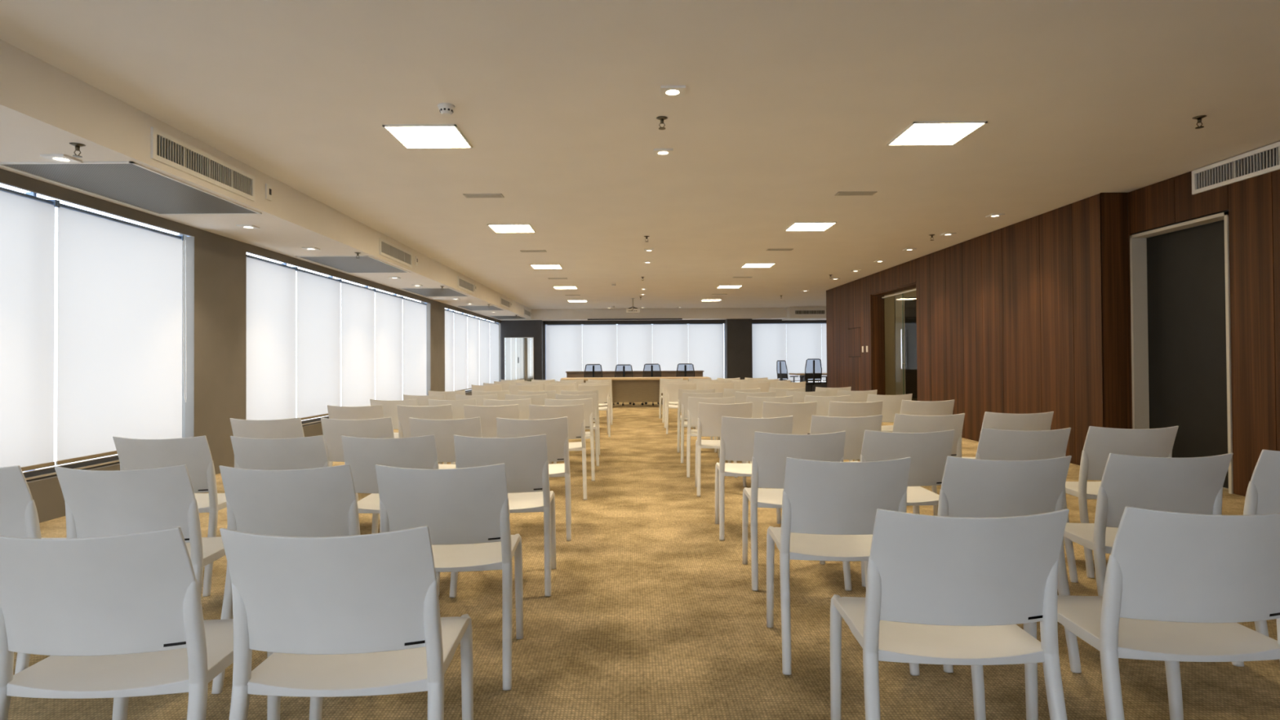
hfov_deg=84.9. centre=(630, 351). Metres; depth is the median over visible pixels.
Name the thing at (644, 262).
recessed light
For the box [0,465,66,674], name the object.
chair
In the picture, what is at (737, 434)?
chair
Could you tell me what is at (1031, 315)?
wall
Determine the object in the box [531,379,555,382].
chair
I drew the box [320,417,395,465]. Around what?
chair
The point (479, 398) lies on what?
chair
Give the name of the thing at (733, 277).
ceiling vent
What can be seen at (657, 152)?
recessed light
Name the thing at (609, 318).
screen housing
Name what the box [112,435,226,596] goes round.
chair
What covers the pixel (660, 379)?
chair
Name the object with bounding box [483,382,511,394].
chair
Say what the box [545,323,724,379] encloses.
window
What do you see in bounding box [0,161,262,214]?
ceiling panel
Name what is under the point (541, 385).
chair
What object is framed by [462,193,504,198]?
ceiling vent
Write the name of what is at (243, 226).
recessed light
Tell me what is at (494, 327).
roller blind
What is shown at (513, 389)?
chair
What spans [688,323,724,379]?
roller blind
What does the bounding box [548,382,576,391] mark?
chair
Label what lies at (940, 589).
chair
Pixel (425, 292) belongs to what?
return grille
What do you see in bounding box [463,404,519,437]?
chair
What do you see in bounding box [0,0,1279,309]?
ceiling
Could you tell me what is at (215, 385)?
wall
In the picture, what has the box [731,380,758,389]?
chair
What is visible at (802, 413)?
chair
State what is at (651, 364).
office chair
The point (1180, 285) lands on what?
door
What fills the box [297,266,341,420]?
roller blind
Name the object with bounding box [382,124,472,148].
recessed light
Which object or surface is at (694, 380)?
chair
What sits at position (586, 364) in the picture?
office chair
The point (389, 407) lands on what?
chair
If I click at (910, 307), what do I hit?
panel
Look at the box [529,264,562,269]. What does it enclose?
recessed light
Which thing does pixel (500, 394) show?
chair
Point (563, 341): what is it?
roller blind
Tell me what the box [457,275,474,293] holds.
wall vent
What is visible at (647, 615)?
floor
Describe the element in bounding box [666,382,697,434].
chair
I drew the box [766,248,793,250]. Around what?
ceiling vent
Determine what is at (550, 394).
chair
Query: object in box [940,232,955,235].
recessed light
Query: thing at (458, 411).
chair
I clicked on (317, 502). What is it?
chair
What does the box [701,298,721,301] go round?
recessed light
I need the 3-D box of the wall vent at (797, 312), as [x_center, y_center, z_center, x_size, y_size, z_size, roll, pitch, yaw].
[5.967,-1.307,23.308,1.050,0.190,0.018,0,-1,0]
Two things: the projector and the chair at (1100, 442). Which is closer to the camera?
the chair at (1100, 442)
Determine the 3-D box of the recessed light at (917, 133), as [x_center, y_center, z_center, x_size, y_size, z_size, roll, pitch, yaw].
[2.345,-1.677,5.401,0.540,0.012,0.540,0,-1,0]
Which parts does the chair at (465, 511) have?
leg, backrest, seat, leg, leg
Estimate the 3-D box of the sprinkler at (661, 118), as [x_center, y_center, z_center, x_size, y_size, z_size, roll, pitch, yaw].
[0.225,-1.636,5.020,0.084,0.077,0.083,0,-1,0]
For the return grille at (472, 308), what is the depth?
18.27 m
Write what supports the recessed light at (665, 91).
in the ceiling
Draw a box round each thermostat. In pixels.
[265,183,271,200]
[414,256,417,265]
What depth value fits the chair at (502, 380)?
14.06 m
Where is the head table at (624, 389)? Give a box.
[560,377,710,408]
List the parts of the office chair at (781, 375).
backrest frame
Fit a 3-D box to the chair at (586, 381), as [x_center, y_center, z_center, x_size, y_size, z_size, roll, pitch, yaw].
[-0.599,0.955,13.186,0.515,0.827,0.567,0,-1,-1]
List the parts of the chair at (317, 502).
leg, backrest, leg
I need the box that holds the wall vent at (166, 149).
[150,127,254,201]
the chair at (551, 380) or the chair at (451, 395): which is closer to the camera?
the chair at (451, 395)
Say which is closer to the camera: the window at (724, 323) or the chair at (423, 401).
the chair at (423, 401)
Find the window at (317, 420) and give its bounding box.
[247,252,427,426]
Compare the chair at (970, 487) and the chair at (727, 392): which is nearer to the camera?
the chair at (970, 487)
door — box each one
[504,337,533,381]
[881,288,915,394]
[1129,211,1233,493]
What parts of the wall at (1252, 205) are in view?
panel, panel, panel, panel, panel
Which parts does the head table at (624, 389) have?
leg, panel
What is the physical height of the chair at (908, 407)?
0.827 m
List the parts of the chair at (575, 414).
backrest, seat, leg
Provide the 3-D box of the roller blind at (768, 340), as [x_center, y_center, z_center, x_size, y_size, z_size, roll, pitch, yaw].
[4.845,0.027,24.571,1.228,2.083,0.060,0,-1,0]
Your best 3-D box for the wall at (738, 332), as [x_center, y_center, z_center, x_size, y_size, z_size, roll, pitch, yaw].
[2.245,0.017,24.376,13.910,2.935,0.750,0,-1,0]
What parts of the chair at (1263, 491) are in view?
leg, backrest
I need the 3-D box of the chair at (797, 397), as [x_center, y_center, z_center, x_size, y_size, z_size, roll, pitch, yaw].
[2.104,0.881,8.556,0.515,0.827,0.567,0,-1,2]
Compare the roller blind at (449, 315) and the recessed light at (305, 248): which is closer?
the recessed light at (305, 248)
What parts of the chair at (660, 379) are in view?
leg, backrest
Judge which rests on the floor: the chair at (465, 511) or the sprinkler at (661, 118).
the chair at (465, 511)
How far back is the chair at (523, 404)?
6.97 m
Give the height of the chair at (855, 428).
0.827 m
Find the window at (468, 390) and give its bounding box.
[446,308,497,393]
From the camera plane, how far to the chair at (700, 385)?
12.40 m
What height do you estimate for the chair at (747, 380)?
0.827 m
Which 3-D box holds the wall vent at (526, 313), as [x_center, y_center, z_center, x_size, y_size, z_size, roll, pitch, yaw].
[-3.356,-1.247,22.742,0.018,0.220,1.350,0,-1,0]
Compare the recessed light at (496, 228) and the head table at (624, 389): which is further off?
the head table at (624, 389)
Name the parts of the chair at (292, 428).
backrest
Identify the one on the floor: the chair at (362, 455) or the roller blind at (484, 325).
the chair at (362, 455)
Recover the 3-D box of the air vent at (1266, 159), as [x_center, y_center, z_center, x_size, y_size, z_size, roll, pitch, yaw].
[5.226,-1.578,5.634,0.018,0.220,1.750,0,-1,0]
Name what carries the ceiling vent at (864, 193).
in the ceiling
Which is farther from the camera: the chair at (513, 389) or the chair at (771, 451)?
the chair at (513, 389)
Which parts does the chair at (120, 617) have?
leg, backrest, seat, leg, leg, leg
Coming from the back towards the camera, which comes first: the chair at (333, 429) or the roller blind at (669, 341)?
the roller blind at (669, 341)
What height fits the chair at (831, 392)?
0.827 m
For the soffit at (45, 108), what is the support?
attached to the ceiling
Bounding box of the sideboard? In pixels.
[565,370,703,377]
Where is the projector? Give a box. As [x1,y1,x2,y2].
[626,297,639,312]
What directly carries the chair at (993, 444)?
on the floor
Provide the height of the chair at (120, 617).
0.827 m
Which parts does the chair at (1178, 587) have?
leg, leg, seat, leg, backrest, leg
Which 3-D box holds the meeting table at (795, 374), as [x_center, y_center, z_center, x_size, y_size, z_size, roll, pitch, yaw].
[5.856,1.051,21.588,1.700,0.755,1.100,0,-1,0]
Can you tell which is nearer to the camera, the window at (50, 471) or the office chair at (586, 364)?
the window at (50, 471)
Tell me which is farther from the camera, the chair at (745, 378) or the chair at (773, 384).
the chair at (745, 378)
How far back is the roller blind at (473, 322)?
20.05 m
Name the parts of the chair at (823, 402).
backrest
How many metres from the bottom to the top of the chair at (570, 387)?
0.827 m
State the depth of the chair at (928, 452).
3.71 m
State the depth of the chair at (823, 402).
7.28 m
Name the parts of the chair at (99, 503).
leg, backrest, leg, seat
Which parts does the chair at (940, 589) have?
leg, leg, seat, backrest, leg, leg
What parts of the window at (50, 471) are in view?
sill rail, sill, frame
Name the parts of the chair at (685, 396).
leg, seat, backrest, leg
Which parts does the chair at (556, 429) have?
backrest, seat, leg, leg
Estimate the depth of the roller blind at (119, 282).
6.12 m
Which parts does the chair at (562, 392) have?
backrest, leg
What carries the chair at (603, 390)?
on the floor
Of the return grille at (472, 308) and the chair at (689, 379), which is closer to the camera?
the chair at (689, 379)
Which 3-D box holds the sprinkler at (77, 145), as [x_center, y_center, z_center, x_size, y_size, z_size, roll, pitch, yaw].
[-3.498,-1.270,4.426,0.084,0.077,0.083,0,-1,0]
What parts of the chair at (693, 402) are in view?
leg, seat, backrest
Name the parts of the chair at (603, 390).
backrest, seat, leg, leg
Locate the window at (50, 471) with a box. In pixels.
[0,182,190,480]
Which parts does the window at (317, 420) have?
sill rail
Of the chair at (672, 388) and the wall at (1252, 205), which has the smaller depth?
the wall at (1252, 205)
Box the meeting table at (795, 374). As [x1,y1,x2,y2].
[788,373,826,391]
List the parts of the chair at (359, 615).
leg, leg, backrest, seat, leg, leg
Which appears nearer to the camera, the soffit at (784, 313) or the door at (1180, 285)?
the door at (1180, 285)
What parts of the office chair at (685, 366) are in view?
backrest frame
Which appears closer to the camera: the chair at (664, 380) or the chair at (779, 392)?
the chair at (779, 392)
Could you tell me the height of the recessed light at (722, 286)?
0.012 m
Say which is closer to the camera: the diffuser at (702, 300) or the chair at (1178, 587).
the chair at (1178, 587)
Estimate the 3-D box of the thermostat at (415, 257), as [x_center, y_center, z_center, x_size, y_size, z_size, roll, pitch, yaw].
[-3.356,-1.421,10.968,0.020,0.140,0.090,0,-1,0]
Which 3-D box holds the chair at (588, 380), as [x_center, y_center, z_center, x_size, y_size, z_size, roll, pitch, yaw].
[-0.623,0.968,14.236,0.515,0.827,0.567,0,-1,-2]
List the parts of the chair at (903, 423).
backrest, leg, leg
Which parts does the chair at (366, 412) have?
backrest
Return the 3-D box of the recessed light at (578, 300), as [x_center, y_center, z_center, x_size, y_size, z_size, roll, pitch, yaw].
[-1.549,-1.470,20.400,0.540,0.012,0.540,0,-1,0]
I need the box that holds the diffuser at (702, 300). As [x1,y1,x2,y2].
[702,299,719,301]
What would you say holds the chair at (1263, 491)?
on the floor
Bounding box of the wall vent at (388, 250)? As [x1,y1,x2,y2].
[378,237,412,267]
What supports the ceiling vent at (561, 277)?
in the ceiling
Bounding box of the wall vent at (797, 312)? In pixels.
[794,309,826,315]
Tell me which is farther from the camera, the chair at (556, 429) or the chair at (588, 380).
the chair at (588, 380)
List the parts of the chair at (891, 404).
seat, backrest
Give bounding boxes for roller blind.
[0,186,57,471]
[55,200,186,465]
[246,254,297,420]
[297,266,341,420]
[340,279,375,406]
[375,288,403,400]
[402,297,426,395]
[444,309,453,391]
[453,311,467,391]
[467,315,479,390]
[479,317,489,385]
[489,321,498,383]
[546,324,582,382]
[582,324,617,371]
[617,324,652,371]
[652,323,688,370]
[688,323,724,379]
[751,323,786,379]
[786,322,822,382]
[821,322,826,381]
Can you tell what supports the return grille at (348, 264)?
attached to the soffit at (45, 108)
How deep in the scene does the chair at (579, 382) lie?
12.96 m
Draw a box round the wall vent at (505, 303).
[500,296,510,309]
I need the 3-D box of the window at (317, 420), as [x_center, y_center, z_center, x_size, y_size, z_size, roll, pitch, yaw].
[-4.630,-0.066,11.927,0.262,2.230,7.610,0,-1,0]
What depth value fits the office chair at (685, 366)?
18.98 m
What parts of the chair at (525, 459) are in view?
leg, backrest, seat, leg, leg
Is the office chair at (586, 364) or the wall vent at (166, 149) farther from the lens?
the office chair at (586, 364)
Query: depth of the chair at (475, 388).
11.09 m
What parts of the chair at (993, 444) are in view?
leg, backrest, leg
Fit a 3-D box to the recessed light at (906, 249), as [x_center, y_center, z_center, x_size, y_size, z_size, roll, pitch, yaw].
[4.430,-1.619,11.120,0.156,0.014,0.156,0,-1,0]
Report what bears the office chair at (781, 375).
on the floor
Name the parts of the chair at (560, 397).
backrest, leg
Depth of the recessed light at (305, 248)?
8.52 m
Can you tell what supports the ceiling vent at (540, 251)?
in the ceiling
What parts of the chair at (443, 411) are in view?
leg, backrest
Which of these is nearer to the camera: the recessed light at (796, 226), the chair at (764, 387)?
the recessed light at (796, 226)
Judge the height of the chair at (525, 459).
0.827 m
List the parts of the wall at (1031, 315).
panel, panel, panel, panel, access panel, panel, panel, panel, panel, panel, panel, panel, panel, panel, panel, panel, panel, panel, panel, panel, panel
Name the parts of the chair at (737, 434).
leg, leg, seat, backrest, leg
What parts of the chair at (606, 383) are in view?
backrest, seat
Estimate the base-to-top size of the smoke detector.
0.058 m
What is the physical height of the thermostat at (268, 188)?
0.140 m
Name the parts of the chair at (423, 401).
backrest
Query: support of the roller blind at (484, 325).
attached to the window at (468, 390)
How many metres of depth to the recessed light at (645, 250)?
10.98 m
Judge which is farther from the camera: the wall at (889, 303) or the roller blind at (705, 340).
the roller blind at (705, 340)
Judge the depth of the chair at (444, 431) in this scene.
4.70 m
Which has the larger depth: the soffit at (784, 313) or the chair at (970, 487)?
the soffit at (784, 313)
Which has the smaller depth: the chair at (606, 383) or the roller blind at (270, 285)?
the roller blind at (270, 285)
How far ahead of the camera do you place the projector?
19.48 m
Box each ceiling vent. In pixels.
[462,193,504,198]
[520,249,546,252]
[548,277,567,279]
[732,276,752,278]
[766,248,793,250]
[834,191,877,195]
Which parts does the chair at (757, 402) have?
backrest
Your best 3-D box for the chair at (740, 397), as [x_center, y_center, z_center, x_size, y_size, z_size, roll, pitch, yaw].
[1.471,0.884,8.436,0.515,0.827,0.567,0,-1,1]
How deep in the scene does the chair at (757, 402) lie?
7.20 m
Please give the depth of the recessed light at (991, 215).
8.49 m
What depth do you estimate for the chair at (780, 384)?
11.74 m
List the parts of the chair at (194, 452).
leg, backrest, leg, seat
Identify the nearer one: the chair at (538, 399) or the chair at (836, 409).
the chair at (836, 409)
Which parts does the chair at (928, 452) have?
leg, backrest, leg, seat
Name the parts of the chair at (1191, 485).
seat, leg, backrest, leg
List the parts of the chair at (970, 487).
leg, backrest, leg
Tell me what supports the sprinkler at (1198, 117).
attached to the ceiling
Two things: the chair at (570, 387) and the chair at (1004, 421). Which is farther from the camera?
the chair at (570, 387)
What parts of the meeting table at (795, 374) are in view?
leg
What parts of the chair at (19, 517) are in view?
backrest, leg, seat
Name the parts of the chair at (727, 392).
backrest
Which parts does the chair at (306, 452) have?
backrest, leg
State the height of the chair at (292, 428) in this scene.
0.827 m
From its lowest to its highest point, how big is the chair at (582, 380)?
0.827 m
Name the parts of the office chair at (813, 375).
seat, backrest frame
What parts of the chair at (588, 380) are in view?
backrest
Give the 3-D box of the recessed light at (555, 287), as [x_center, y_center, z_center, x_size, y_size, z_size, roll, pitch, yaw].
[-1.549,-1.516,16.650,0.540,0.012,0.540,0,-1,0]
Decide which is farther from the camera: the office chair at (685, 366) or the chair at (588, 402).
the office chair at (685, 366)
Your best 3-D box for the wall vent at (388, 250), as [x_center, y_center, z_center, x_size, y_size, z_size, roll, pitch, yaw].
[-3.357,-1.402,10.043,0.018,0.220,1.350,0,-1,0]
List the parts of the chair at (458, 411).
backrest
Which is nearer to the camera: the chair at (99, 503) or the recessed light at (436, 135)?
the chair at (99, 503)
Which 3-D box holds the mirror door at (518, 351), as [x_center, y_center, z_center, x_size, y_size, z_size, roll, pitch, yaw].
[-3.817,0.496,23.941,1.000,1.960,0.060,0,-1,-1]
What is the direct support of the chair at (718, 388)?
on the floor
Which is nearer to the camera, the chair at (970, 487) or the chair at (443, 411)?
the chair at (970, 487)
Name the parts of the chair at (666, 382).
leg, seat, backrest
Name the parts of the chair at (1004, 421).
backrest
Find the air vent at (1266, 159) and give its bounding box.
[1191,141,1279,195]
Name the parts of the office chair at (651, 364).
backrest frame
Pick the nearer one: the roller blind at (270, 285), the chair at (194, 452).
the chair at (194, 452)
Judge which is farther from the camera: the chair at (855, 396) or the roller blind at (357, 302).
the roller blind at (357, 302)
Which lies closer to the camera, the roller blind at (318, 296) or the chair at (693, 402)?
the chair at (693, 402)
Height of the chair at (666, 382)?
0.827 m
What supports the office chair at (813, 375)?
on the floor
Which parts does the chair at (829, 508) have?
leg, leg, seat, backrest, leg, leg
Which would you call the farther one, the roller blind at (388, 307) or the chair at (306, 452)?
the roller blind at (388, 307)
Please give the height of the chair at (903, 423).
0.827 m
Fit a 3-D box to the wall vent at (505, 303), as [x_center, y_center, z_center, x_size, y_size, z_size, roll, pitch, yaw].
[-3.356,-1.296,18.742,0.018,0.220,1.350,0,-1,0]
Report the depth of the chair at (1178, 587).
1.80 m
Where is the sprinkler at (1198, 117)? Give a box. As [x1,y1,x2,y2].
[1192,115,1206,128]
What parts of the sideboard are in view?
door, door, door, door, door, door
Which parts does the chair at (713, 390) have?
leg, backrest, leg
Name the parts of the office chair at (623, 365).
backrest frame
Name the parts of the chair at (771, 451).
leg, leg, seat, backrest, leg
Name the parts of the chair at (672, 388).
leg, seat, backrest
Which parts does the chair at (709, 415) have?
leg, leg, seat, backrest, leg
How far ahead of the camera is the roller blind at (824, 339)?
24.55 m
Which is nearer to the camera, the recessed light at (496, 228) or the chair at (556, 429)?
the chair at (556, 429)
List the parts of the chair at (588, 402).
backrest, seat, leg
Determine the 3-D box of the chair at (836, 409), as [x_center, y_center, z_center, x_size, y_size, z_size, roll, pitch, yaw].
[2.021,0.857,6.476,0.515,0.827,0.567,0,-1,1]
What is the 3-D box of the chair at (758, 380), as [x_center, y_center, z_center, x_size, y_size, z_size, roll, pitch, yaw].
[2.637,0.941,13.736,0.515,0.827,0.567,0,-1,3]
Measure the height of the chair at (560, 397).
0.827 m
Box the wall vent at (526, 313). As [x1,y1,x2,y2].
[524,308,530,317]
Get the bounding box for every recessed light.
[40,154,81,163]
[235,224,259,228]
[302,247,319,250]
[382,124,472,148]
[487,223,535,232]
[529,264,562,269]
[552,286,577,288]
[568,299,587,302]
[643,261,652,263]
[644,248,653,251]
[653,148,672,155]
[659,85,685,97]
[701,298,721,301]
[716,284,742,288]
[741,262,775,267]
[784,222,836,231]
[886,120,987,146]
[902,248,916,250]
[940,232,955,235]
[985,213,1004,217]
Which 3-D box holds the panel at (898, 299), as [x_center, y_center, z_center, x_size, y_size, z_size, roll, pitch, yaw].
[5.730,0.042,14.884,0.200,2.590,0.028,0,-1,0]
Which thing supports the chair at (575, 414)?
on the floor
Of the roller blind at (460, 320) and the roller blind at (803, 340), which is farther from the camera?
the roller blind at (803, 340)
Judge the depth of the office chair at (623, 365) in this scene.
18.98 m
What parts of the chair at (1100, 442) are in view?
seat, leg, backrest, leg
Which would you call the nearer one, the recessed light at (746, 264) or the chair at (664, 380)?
the recessed light at (746, 264)
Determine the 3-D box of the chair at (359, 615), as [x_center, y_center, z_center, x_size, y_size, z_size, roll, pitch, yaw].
[-0.701,0.816,1.827,0.515,0.827,0.567,0,-1,-1]
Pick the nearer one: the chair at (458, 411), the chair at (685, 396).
the chair at (458, 411)
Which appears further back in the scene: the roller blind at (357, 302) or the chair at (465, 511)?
the roller blind at (357, 302)
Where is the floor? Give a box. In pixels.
[7,402,1279,719]
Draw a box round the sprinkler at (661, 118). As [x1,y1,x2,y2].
[656,115,667,129]
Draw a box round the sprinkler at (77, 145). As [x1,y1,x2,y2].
[69,142,85,157]
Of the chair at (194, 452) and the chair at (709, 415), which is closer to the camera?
the chair at (194, 452)
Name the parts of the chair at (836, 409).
backrest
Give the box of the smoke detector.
[437,102,455,115]
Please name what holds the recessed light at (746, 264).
in the ceiling
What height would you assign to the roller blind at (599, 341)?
2.083 m
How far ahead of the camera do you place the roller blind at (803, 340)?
24.55 m
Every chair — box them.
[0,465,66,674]
[0,526,280,719]
[54,464,225,596]
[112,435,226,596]
[211,463,359,693]
[219,525,473,719]
[226,417,304,528]
[230,435,358,501]
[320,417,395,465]
[327,404,383,466]
[341,434,439,595]
[369,399,417,438]
[375,462,523,690]
[396,404,455,464]
[403,394,446,464]
[408,417,482,469]
[428,390,465,399]
[428,398,476,463]
[449,434,555,597]
[455,394,497,405]
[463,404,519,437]
[471,384,502,391]
[471,390,509,399]
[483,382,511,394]
[483,398,531,419]
[493,381,519,385]
[496,417,571,540]
[500,379,524,383]
[505,393,546,405]
[509,384,539,395]
[515,382,543,391]
[518,390,555,399]
[524,380,550,391]
[528,404,586,499]
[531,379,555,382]
[544,384,574,394]
[544,398,595,480]
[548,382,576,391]
[553,393,599,466]
[555,380,581,391]
[560,378,583,382]
[560,390,599,454]
[578,384,610,436]
[581,382,610,426]
[584,364,602,377]
[585,380,612,425]
[587,378,613,420]
[613,364,635,405]
[640,363,662,405]
[658,377,683,418]
[662,379,688,422]
[664,381,693,427]
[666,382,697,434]
[675,363,694,404]
[677,388,717,452]
[680,391,725,462]
[686,396,737,477]
[688,377,711,383]
[693,379,718,390]
[695,402,752,496]
[697,380,724,390]
[704,382,733,397]
[715,415,792,540]
[716,377,739,381]
[720,387,759,438]
[724,378,748,383]
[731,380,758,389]
[734,391,775,404]
[740,382,769,392]
[742,431,852,591]
[744,377,768,381]
[745,395,792,463]
[754,378,778,382]
[761,401,817,434]
[764,380,790,388]
[766,457,919,675]
[768,387,804,396]
[776,360,798,382]
[777,381,805,391]
[786,390,826,403]
[799,358,823,391]
[804,395,853,461]
[809,414,882,462]
[815,386,851,396]
[827,400,883,431]
[830,508,1069,719]
[836,389,877,402]
[841,429,954,586]
[854,393,912,461]
[892,413,964,515]
[899,399,954,415]
[937,455,1081,673]
[961,411,1053,458]
[975,427,1078,582]
[1023,506,1279,719]
[1063,453,1244,666]
[1065,426,1178,577]
[1243,449,1279,636]
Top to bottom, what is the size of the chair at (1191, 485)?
0.827 m
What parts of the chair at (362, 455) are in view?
seat, leg, backrest, leg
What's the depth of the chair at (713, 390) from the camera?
9.05 m
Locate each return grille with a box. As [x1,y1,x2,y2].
[295,255,409,273]
[399,288,470,297]
[455,305,504,311]
[488,315,527,319]
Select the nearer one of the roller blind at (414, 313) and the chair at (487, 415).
the chair at (487, 415)
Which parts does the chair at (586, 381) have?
backrest, leg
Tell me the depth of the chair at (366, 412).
6.10 m
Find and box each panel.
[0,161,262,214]
[894,292,905,395]
[904,297,917,400]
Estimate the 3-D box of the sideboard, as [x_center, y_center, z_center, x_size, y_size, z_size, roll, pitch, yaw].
[0.126,1.026,21.197,4.140,0.865,0.545,0,-1,0]
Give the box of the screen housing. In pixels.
[587,318,682,319]
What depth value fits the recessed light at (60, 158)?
4.69 m
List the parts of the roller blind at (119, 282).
pull chain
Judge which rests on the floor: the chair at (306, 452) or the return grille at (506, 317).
the chair at (306, 452)
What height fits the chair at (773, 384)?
0.827 m
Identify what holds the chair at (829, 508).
on the floor
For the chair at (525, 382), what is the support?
on the floor
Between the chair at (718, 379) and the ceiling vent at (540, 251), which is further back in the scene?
the chair at (718, 379)
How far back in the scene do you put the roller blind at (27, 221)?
5.23 m
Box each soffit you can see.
[0,39,531,320]
[531,306,826,320]
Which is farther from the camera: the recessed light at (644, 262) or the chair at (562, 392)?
the recessed light at (644, 262)
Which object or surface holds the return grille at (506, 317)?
attached to the soffit at (45, 108)
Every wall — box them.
[0,168,500,523]
[500,319,826,391]
[826,192,1130,465]
[884,287,915,395]
[1127,158,1279,496]
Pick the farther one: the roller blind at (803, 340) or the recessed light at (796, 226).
the roller blind at (803, 340)
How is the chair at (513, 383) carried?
on the floor
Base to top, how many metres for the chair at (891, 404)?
0.827 m
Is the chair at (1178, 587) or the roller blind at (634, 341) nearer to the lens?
the chair at (1178, 587)
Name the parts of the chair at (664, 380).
leg, backrest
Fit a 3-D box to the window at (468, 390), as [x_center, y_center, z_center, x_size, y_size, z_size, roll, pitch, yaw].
[-4.629,0.038,20.481,0.262,2.230,7.360,0,-1,0]

